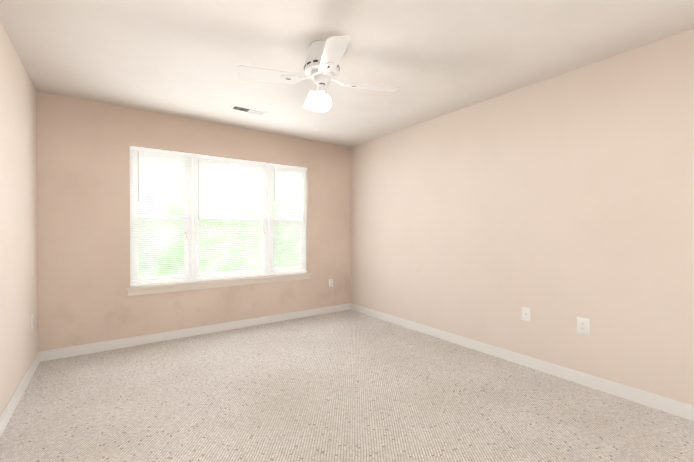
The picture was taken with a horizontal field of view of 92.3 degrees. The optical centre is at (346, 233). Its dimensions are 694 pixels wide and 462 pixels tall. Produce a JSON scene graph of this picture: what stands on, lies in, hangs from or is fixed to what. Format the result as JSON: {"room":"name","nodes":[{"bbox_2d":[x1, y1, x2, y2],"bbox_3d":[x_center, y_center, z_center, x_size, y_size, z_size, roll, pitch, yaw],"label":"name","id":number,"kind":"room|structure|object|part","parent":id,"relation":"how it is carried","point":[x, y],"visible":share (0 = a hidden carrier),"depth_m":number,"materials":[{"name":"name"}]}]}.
{"room":"empty bedroom","nodes":[
{"label":"empty bedroom","id":0,"kind":"room"},
{"bbox_2d":[0,21,37,415],"bbox_3d":[-1.507,-0.047,1.070,0.160,2.440,4.960,0,1,-36],"label":"wall","id":1,"kind":"structure","parent":0,"point":[18,234],"depth_m":2.33,"materials":[{"name":"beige paint"}]},
{"bbox_2d":[0,352,39,436],"bbox_3d":[-1.437,1.127,1.130,0.013,0.092,4.640,0,1,-36],"label":"baseboard","id":2,"kind":"structure","parent":1,"relation":"attached to","point":[7,413],"depth_m":2.29,"materials":[{"name":"white"}]},
{"bbox_2d":[31,314,32,329],"bbox_3d":[-2.606,0.730,2.762,0.009,0.116,0.072,0,1,-36],"label":"outlet","id":3,"kind":"object","parent":1,"relation":"attached to","point":[31,321],"visible":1,"depth_m":2.74,"materials":[{"name":"white"}]},
{"bbox_2d":[36,91,349,351],"bbox_3d":[-1.415,-0.070,4.084,3.810,2.440,0.160,0,1,-36],"label":"wall","id":4,"kind":"structure","parent":0,"point":[83,189],"depth_m":3.38,"materials":[{"name":"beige paint"}]},
{"bbox_2d":[39,303,349,361],"bbox_3d":[-1.365,1.104,4.023,3.490,0.092,0.013,0,1,-36],"label":"baseboard","id":5,"kind":"structure","parent":4,"relation":"attached to","point":[58,353],"depth_m":3.65,"materials":[{"name":"white"}]},
{"bbox_2d":[130,149,305,285],"bbox_3d":[-1.442,-0.180,4.104,2.070,1.460,0.095,0,1,-36],"label":"window unit","id":6,"kind":"structure","parent":4,"relation":"in","point":[193,240],"depth_m":3.86,"materials":[{"name":"white plastic"}]},
{"bbox_2d":[130,146,192,285],"bbox_3d":[-1.993,-0.183,3.609,0.595,1.445,0.046,0,1,-36],"label":"window blind","id":7,"kind":"object","parent":6,"relation":"attached to","point":[162,209],"visible":0.92,"depth_m":3.60,"materials":[{"name":"white plastic"}]},
{"bbox_2d":[193,153,268,280],"bbox_3d":[-1.378,-0.186,4.048,0.904,1.445,0.046,0,1,-36],"label":"window blind","id":8,"kind":"object","parent":6,"relation":"attached to","point":[208,175],"visible":0.9,"depth_m":4.03,"materials":[{"name":"white"}]},
{"bbox_2d":[268,163,307,274],"bbox_3d":[-0.780,-0.190,4.475,0.555,1.445,0.046,0,1,-36],"label":"window blind","id":9,"kind":"object","parent":6,"relation":"attached to","point":[279,166],"visible":0.9,"depth_m":4.47,"materials":[{"name":"white"}]},
{"bbox_2d":[125,272,311,289],"bbox_3d":[-1.390,0.559,4.035,2.160,0.022,0.113,0,1,-36],"label":"window sill","id":10,"kind":"structure","parent":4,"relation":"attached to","point":[205,282],"depth_m":3.87,"materials":[{"name":"white"}]},
{"bbox_2d":[127,275,309,295],"bbox_3d":[-1.373,0.602,4.013,2.120,0.062,0.014,0,1,-36],"label":"apron","id":11,"kind":"object","parent":4,"relation":"attached to","point":[196,286],"visible":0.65,"depth_m":3.86,"materials":[{"name":"white"}]},
{"bbox_2d":[329,279,332,286],"bbox_3d":[-0.231,0.714,4.832,0.072,0.116,0.009,0,1,-36],"label":"outlet","id":12,"kind":"object","parent":4,"relation":"attached to","point":[330,282],"visible":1,"depth_m":4.83,"materials":[{"name":"white plastic"}]},
{"bbox_2d":[0,310,693,461],"bbox_3d":[-0.022,1.215,2.140,3.810,0.100,4.960,0,1,-36],"label":"floor","id":13,"kind":"structure","parent":0,"point":[348,386],"depth_m":2.23,"materials":[{"name":"carpet"}]},
{"bbox_2d":[0,0,693,146],"bbox_3d":[-0.022,-1.335,2.120,3.810,0.120,4.960,0,1,-36],"label":"ceiling","id":14,"kind":"structure","parent":0,"point":[431,59],"depth_m":2.31,"materials":[{"name":"paint"}]},
{"bbox_2d":[229,104,268,115],"bbox_3d":[-1.024,-1.279,3.482,0.370,0.013,0.150,0,1,-36],"label":"ceiling vent","id":15,"kind":"object","parent":14,"relation":"in","point":[247,110],"visible":1,"depth_m":3.47,"materials":[{"name":"white"}]},
{"bbox_2d":[237,36,398,131],"bbox_3d":[-0.172,-0.991,2.281,0.844,0.571,0.844,0,1,31],"label":"ceiling fan","id":16,"kind":"object","parent":14,"relation":"hanging from","point":[321,66],"visible":1,"depth_m":2.21,"materials":[{"name":"white plastic"}]},
{"bbox_3d":[-0.172,-0.901,2.282,0.128,0.132,0.128,0,1,-36],"label":"bulb","id":17,"kind":"part","parent":16,"relation":"part of","materials":[{"name":"white"}]},
{"bbox_2d":[350,29,693,405],"bbox_3d":[1.464,-0.063,3.190,0.160,2.440,4.960,0,1,-36],"label":"wall","id":18,"kind":"structure","parent":0,"point":[558,205],"depth_m":2.72,"materials":[{"name":"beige paint"}]},
{"bbox_2d":[350,303,693,420],"bbox_3d":[1.394,1.111,3.149,0.013,0.092,4.640,0,1,-36],"label":"baseboard","id":19,"kind":"structure","parent":18,"relation":"attached to","point":[672,406],"depth_m":2.71,"materials":[{"name":"white"}]},
{"bbox_2d":[522,307,530,321],"bbox_3d":[1.561,0.704,2.909,0.016,0.118,0.074,0,1,-36],"label":"outlet","id":20,"kind":"object","parent":18,"relation":"attached to","point":[526,313],"visible":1,"depth_m":2.91,"materials":[{"name":"white"}]},
{"bbox_2d":[577,317,589,335],"bbox_3d":[1.813,0.712,2.561,0.009,0.128,0.088,0,1,-36],"label":"outlet","id":21,"kind":"object","parent":18,"relation":"attached to","point":[583,326],"visible":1,"depth_m":2.56,"materials":[{"name":"white"}]},
{"label":"outside","id":22,"kind":"structure","parent":0,"visible":0},
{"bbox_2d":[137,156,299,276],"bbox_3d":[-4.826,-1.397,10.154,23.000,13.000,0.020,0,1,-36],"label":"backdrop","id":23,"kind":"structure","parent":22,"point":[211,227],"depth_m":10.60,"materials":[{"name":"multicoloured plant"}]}
]}

